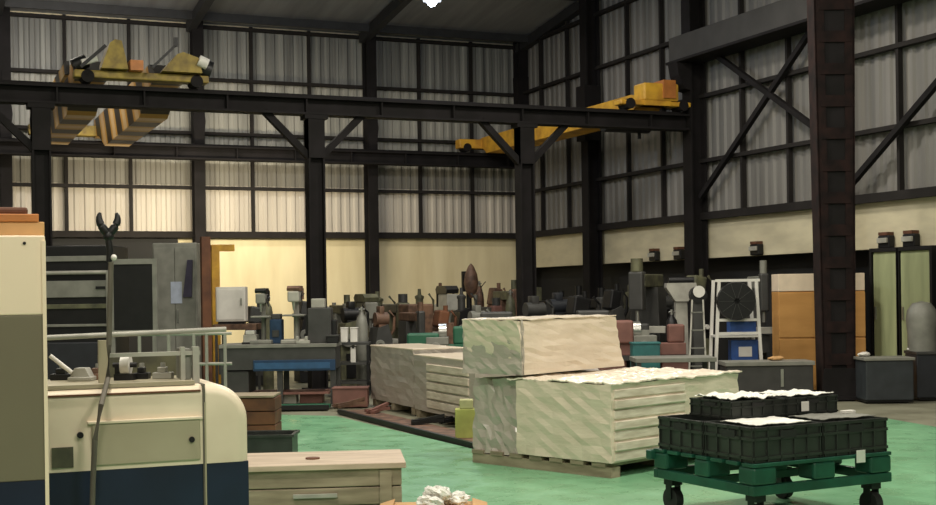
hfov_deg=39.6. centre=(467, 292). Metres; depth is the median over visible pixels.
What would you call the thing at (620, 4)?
steel frame
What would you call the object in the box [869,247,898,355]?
locker
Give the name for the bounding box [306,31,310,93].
steel frame
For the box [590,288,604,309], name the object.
machine
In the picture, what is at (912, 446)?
floor
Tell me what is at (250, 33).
steel frame
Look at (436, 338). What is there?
lathe
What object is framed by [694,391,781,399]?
sheet
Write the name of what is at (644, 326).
lathe
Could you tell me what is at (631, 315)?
machine
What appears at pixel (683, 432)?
plastic crate
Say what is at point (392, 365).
pallet
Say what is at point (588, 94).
steel column
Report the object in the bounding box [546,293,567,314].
compressor
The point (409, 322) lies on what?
machine
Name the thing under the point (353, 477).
drawer cabinet
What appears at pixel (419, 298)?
unit
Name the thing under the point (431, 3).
lamp
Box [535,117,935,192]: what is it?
steel frame
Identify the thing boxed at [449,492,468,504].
crumpled packing
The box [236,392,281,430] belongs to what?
wooden crate
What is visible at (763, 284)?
machine
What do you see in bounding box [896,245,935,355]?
locker
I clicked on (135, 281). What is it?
guard
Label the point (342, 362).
shelf
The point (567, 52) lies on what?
steel frame
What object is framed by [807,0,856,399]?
steel column
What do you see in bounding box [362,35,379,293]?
steel frame
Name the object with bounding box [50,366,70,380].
block
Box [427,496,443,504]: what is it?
crumpled packing
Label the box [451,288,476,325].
machine
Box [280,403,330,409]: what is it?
steel plate
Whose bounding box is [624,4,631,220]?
steel frame
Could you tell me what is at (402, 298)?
machine
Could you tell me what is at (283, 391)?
shelf
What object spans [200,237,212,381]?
steel post
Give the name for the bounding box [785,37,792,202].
steel frame
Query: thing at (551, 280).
wall
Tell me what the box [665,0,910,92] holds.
girder
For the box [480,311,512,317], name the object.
lathe
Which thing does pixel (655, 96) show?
crane
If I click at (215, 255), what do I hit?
post
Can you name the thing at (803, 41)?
steel frame
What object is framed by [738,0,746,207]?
steel frame
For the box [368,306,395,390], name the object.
unit
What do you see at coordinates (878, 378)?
bed
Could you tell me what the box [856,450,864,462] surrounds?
paper tag
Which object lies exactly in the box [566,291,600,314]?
compressor
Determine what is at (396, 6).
steel frame
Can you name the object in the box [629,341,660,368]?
waste bin
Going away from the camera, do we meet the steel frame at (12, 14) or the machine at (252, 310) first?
the machine at (252, 310)
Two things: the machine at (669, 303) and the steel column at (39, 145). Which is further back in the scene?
the machine at (669, 303)
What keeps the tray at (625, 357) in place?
on the lathe at (628, 330)
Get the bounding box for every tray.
[325,335,339,342]
[622,355,666,360]
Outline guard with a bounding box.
[111,258,158,352]
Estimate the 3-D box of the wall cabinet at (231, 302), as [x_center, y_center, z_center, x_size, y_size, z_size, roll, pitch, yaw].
[-3.983,0.208,21.907,0.500,0.620,0.285,-1,0,0]
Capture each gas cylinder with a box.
[263,297,273,389]
[356,307,367,385]
[475,281,483,306]
[505,290,515,316]
[665,310,676,341]
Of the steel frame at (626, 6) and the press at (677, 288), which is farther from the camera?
the steel frame at (626, 6)
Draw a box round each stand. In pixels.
[213,323,260,389]
[708,279,762,369]
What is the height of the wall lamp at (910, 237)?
0.250 m
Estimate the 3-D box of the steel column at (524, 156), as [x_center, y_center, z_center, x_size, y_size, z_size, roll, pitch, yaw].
[1.042,-0.765,23.396,1.777,4.699,0.440,-1,0,-23]
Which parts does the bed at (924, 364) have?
plate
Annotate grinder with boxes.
[688,286,706,368]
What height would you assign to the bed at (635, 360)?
0.680 m
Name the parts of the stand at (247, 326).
leg, leg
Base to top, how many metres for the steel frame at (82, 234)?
0.140 m
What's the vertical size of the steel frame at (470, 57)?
4.700 m
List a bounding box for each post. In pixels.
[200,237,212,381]
[211,245,234,384]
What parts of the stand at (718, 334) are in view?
post, post, post, post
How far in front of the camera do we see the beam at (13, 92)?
21.91 m
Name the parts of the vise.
handle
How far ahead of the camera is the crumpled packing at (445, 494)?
8.23 m
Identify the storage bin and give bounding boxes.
[283,394,298,403]
[299,394,324,403]
[331,386,369,406]
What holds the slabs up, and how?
on the pallet at (588, 422)
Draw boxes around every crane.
[28,37,213,146]
[455,80,690,152]
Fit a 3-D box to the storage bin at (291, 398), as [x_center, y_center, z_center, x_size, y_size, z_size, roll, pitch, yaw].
[-2.679,1.561,19.365,0.300,0.156,0.290,-1,0,0]
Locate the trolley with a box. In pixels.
[340,341,370,395]
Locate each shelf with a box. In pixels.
[252,389,330,394]
[340,361,370,364]
[341,379,370,383]
[342,341,370,344]
[711,334,757,337]
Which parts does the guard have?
pane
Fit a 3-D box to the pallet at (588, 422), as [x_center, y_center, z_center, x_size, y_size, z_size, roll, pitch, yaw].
[1.310,1.165,12.355,1.966,0.832,1.762,-1,0,-45]
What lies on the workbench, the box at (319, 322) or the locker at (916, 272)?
the box at (319, 322)
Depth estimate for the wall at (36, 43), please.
30.17 m
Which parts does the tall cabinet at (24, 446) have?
panel, panel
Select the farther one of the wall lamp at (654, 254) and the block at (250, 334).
the wall lamp at (654, 254)
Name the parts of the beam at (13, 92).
crane rail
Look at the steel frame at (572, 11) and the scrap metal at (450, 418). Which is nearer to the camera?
the scrap metal at (450, 418)
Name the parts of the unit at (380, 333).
motor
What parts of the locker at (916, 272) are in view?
door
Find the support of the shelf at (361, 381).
attached to the trolley
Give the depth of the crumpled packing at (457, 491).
8.41 m
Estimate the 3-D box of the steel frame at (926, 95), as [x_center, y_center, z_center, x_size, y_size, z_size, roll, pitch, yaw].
[6.743,-2.898,19.139,0.090,2.674,3.851,-1,0,-23]
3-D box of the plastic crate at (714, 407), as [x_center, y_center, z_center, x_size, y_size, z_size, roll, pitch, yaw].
[1.925,0.816,9.304,0.493,0.132,0.464,-1,0,-28]
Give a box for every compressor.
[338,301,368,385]
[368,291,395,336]
[522,296,553,315]
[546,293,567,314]
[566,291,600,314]
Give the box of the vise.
[49,354,96,380]
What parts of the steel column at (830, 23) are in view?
plate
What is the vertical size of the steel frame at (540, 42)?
5.350 m
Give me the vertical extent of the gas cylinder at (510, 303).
1.650 m
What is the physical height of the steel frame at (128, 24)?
4.700 m
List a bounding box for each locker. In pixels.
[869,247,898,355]
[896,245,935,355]
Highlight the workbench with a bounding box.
[219,341,341,403]
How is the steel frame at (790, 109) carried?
attached to the girder
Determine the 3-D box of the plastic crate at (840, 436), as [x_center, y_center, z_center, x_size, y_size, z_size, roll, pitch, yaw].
[2.553,0.994,9.178,0.601,0.235,0.516,-1,0,-28]
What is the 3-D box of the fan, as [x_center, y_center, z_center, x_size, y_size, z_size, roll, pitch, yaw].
[3.989,0.122,19.363,0.580,0.580,0.173,-1,0,0]
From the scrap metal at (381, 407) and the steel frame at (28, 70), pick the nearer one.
the scrap metal at (381, 407)
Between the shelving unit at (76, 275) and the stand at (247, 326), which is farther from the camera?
the stand at (247, 326)
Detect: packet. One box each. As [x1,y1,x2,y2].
[768,356,783,360]
[857,352,870,356]
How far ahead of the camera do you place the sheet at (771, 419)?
8.82 m
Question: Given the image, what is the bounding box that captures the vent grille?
[52,447,73,468]
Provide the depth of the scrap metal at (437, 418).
15.55 m
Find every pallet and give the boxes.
[370,343,462,414]
[413,352,515,422]
[472,366,741,478]
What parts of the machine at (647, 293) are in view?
motor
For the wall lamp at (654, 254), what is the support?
attached to the wall at (875, 76)
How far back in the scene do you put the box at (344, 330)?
20.40 m
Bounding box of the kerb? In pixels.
[337,409,473,448]
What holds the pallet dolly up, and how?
on the floor at (912, 446)
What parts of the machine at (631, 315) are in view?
motor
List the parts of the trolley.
post, post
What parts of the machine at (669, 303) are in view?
motor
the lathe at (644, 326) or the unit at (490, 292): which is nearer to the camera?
the lathe at (644, 326)
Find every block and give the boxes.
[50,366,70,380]
[91,363,97,379]
[136,363,150,378]
[152,363,173,378]
[242,330,258,343]
[296,336,309,343]
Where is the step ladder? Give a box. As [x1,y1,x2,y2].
[688,300,705,369]
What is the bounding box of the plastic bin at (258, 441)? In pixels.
[247,430,299,452]
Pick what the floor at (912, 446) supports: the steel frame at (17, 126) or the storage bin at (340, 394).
the storage bin at (340, 394)
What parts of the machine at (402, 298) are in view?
motor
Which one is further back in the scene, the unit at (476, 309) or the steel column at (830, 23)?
the unit at (476, 309)
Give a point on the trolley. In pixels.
(367, 381)
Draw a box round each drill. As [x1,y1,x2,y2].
[250,288,272,343]
[354,294,381,338]
[435,286,458,321]
[461,264,485,310]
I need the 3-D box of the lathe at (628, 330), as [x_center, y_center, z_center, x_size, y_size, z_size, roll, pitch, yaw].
[2.654,0.987,19.800,1.336,1.150,0.540,-1,0,0]
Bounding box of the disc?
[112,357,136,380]
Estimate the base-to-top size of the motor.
0.440 m
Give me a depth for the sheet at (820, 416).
9.11 m
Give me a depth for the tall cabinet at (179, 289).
20.98 m
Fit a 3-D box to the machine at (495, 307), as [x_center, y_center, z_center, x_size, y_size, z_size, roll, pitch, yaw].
[0.397,0.844,25.440,1.120,1.500,0.970,-1,0,-23]
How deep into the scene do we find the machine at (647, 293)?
21.36 m
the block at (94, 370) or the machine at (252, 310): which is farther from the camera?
the machine at (252, 310)
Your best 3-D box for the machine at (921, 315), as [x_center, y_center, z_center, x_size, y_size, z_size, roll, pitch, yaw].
[6.492,0.471,18.528,0.440,0.710,0.493,-1,0,-34]
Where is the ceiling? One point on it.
(523, 17)
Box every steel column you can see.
[0,102,54,245]
[262,108,364,388]
[478,118,568,315]
[576,0,602,298]
[681,0,708,295]
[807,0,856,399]
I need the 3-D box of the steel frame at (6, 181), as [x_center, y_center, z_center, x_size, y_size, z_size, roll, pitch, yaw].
[-9.748,-2.159,27.436,0.280,7.800,0.420,-1,0,-23]
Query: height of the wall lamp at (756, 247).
0.250 m
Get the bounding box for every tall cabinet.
[0,235,48,504]
[152,243,201,378]
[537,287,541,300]
[771,273,865,391]
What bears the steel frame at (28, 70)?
attached to the wall at (36, 43)
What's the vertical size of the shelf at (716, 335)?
0.030 m
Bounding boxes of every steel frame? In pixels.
[0,7,12,206]
[10,12,512,49]
[11,67,512,96]
[13,183,514,194]
[15,125,455,143]
[52,231,515,238]
[62,14,68,230]
[126,19,132,230]
[186,0,213,31]
[189,21,205,242]
[249,27,254,231]
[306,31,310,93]
[359,0,411,43]
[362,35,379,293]
[416,38,422,232]
[468,42,474,232]
[513,42,528,104]
[515,0,599,52]
[523,41,668,93]
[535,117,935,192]
[536,0,636,40]
[536,186,935,236]
[538,27,545,230]
[564,8,571,227]
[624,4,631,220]
[658,0,666,216]
[661,33,935,108]
[698,30,807,198]
[714,56,809,127]
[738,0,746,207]
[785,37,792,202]
[855,78,935,184]
[895,3,904,189]
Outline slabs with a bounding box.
[462,314,623,374]
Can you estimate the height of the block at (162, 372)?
0.075 m
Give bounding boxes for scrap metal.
[334,397,365,407]
[364,402,389,413]
[411,414,444,424]
[439,416,454,423]
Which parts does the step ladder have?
rail, rail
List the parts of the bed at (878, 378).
plate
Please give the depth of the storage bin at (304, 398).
19.23 m
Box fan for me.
[716,282,755,320]
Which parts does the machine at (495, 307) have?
motor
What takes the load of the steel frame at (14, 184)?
attached to the wall at (36, 43)
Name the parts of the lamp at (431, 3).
bulb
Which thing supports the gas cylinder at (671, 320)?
on the floor at (912, 446)
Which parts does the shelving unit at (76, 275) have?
door, band panel, band panel, band panel, handrail, band panel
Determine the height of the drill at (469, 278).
2.200 m
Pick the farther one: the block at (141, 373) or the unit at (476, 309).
the unit at (476, 309)
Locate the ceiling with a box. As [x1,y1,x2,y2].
[10,0,575,44]
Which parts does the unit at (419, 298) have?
motor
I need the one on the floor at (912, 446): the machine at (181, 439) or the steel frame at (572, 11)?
the machine at (181, 439)
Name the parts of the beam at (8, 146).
crane rail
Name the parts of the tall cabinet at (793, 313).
door, panel, drawer, door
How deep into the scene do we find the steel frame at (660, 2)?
26.14 m
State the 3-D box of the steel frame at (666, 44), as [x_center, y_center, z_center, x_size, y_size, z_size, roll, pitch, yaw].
[7.205,-5.005,18.337,0.120,0.070,30.340,-1,0,-23]
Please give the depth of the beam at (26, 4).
28.94 m
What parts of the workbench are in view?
leg, leg, leg, drawer, drawer, leg, leg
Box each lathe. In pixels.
[398,304,453,332]
[407,323,462,346]
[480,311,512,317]
[576,310,648,367]
[598,320,688,370]
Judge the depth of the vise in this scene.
6.01 m
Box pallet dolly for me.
[646,448,891,504]
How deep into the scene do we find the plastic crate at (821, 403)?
9.35 m
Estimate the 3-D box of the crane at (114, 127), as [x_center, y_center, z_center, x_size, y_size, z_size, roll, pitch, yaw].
[-6.644,-3.509,24.129,2.301,1.020,8.110,-1,0,-23]
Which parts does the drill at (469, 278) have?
motor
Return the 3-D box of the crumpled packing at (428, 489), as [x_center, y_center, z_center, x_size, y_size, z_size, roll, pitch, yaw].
[-0.231,1.277,8.325,0.122,0.088,0.093,-1,0,19]
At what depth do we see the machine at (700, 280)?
21.86 m
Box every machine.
[47,212,248,504]
[244,304,262,385]
[328,295,349,379]
[382,294,408,343]
[398,302,424,343]
[432,305,456,343]
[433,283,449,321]
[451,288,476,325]
[481,298,501,311]
[493,280,516,315]
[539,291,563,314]
[563,286,581,298]
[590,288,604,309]
[602,284,627,319]
[623,285,635,320]
[628,258,666,341]
[666,291,673,318]
[686,269,714,369]
[745,260,771,359]
[906,301,935,351]
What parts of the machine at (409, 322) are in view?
motor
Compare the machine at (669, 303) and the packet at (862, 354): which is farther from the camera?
the machine at (669, 303)
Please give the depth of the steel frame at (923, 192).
23.36 m
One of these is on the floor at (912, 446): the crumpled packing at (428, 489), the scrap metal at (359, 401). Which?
the scrap metal at (359, 401)
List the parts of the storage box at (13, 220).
lid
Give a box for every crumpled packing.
[416,495,430,504]
[422,485,438,497]
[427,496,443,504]
[431,485,448,495]
[437,487,451,499]
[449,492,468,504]
[452,490,470,498]
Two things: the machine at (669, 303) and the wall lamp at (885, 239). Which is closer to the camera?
the wall lamp at (885, 239)
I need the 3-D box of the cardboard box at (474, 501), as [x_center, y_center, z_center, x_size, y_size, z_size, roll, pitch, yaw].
[-0.222,1.472,8.300,0.697,0.263,0.400,-1,0,0]
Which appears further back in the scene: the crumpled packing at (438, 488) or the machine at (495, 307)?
the machine at (495, 307)
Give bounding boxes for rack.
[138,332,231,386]
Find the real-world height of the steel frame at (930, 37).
0.070 m
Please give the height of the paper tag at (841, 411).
0.020 m
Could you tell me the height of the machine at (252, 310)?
1.500 m
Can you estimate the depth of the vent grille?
5.69 m
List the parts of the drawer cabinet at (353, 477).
handle, lid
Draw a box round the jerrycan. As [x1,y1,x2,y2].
[455,399,474,437]
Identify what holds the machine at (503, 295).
on the floor at (912, 446)
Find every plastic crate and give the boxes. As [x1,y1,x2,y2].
[658,414,722,454]
[689,396,785,419]
[704,421,822,463]
[759,393,837,416]
[785,416,887,456]
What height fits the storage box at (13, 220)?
0.115 m
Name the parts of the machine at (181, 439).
knob, guard post, splash plate, guard rail, access panel, guard rail, guard post, plate, guard post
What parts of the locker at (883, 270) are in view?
handle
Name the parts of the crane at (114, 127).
guard rail, motor, guard rail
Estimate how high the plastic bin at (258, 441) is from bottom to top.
0.275 m
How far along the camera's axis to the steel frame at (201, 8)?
28.02 m
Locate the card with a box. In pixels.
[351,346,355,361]
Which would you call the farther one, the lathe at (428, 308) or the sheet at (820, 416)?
the lathe at (428, 308)
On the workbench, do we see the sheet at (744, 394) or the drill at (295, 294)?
the drill at (295, 294)
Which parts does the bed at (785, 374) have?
plate, handle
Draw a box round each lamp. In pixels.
[423,0,440,6]
[648,248,659,260]
[672,247,683,259]
[749,241,762,255]
[877,232,894,247]
[901,230,919,246]
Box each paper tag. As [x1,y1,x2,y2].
[801,401,808,410]
[840,410,855,413]
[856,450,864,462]
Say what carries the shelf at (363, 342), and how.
attached to the trolley
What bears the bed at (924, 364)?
on the floor at (912, 446)
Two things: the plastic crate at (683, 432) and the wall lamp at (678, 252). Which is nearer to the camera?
the plastic crate at (683, 432)
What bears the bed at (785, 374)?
on the floor at (912, 446)
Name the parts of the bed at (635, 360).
leg, leg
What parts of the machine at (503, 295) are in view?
motor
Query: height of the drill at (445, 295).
1.746 m
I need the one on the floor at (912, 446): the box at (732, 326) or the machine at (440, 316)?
the machine at (440, 316)
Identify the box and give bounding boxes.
[0,207,43,235]
[305,298,337,342]
[340,327,348,342]
[350,327,357,341]
[380,498,486,504]
[727,321,755,334]
[728,339,757,359]
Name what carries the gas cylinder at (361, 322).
on the floor at (912, 446)
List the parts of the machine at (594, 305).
motor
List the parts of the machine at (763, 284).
motor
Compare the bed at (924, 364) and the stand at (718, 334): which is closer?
the bed at (924, 364)
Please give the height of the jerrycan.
0.440 m
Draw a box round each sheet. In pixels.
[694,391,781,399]
[723,416,810,425]
[758,389,833,396]
[788,412,873,419]
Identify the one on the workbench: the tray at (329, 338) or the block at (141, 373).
the tray at (329, 338)
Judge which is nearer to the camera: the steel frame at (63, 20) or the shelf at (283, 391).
the shelf at (283, 391)
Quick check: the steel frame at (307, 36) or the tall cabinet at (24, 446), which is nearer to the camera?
the tall cabinet at (24, 446)
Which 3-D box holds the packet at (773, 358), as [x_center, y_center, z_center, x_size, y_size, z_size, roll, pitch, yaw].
[4.456,0.942,18.798,0.280,0.066,0.122,-1,0,-23]
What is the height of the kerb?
0.060 m
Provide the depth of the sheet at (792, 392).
9.49 m
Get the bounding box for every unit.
[46,245,128,379]
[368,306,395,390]
[415,289,433,312]
[468,305,489,318]
[487,283,505,306]
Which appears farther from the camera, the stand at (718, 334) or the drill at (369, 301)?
the drill at (369, 301)
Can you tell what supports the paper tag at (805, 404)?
attached to the plastic crate at (821, 403)
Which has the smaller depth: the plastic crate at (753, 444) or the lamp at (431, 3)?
the plastic crate at (753, 444)
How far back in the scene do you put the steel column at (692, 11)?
24.78 m
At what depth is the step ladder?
19.02 m
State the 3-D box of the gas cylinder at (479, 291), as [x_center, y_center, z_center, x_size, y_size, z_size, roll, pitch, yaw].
[0.250,0.671,27.600,0.200,1.850,0.200,-1,0,-23]
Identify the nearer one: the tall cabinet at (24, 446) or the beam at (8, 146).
the tall cabinet at (24, 446)
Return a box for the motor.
[270,314,283,343]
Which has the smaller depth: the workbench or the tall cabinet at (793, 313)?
the workbench
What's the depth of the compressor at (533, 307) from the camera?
21.88 m
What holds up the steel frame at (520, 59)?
on the floor at (912, 446)
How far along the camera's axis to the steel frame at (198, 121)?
28.88 m
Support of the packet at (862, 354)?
on the bed at (878, 378)
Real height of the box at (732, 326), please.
0.230 m
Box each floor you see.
[256,371,935,504]
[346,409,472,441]
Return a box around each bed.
[629,355,716,369]
[718,359,814,391]
[853,356,914,402]
[904,350,935,399]
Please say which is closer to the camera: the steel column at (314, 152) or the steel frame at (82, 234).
the steel column at (314, 152)
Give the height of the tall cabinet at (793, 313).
1.820 m
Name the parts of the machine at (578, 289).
motor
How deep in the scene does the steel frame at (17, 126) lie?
29.85 m
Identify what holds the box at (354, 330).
on the trolley
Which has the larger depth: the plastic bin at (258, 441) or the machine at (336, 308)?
the machine at (336, 308)
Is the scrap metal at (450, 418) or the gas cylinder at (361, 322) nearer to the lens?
the scrap metal at (450, 418)
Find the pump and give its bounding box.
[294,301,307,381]
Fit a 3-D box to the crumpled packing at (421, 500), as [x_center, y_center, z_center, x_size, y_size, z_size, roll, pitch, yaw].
[-0.276,1.325,8.252,0.112,0.084,0.104,-1,0,-1]
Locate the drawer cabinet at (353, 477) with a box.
[247,449,405,504]
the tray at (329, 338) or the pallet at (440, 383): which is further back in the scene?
the tray at (329, 338)
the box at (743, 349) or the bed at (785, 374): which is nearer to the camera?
the bed at (785, 374)
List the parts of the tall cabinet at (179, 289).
door, notice plate, door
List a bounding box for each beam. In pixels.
[0,80,689,131]
[0,138,514,168]
[4,0,527,42]
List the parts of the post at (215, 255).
arm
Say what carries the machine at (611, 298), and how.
on the floor at (912, 446)
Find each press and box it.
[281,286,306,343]
[664,277,696,364]
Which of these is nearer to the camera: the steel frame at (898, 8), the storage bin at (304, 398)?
the storage bin at (304, 398)
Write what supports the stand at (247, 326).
on the floor at (912, 446)
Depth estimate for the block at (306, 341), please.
19.02 m
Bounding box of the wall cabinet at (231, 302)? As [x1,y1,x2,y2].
[215,287,247,323]
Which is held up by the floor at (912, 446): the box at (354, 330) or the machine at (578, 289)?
the machine at (578, 289)
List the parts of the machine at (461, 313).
motor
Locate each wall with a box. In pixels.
[10,11,515,352]
[528,0,935,267]
[536,250,870,369]
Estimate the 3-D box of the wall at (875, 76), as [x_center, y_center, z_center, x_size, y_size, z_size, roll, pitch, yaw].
[7.353,-4.357,18.499,0.220,7.300,30.530,-1,0,-23]
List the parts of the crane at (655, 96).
motor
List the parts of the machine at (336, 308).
motor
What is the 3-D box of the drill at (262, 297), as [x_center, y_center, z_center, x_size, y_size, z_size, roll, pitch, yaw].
[-3.057,0.342,19.344,0.320,0.824,0.532,-1,0,0]

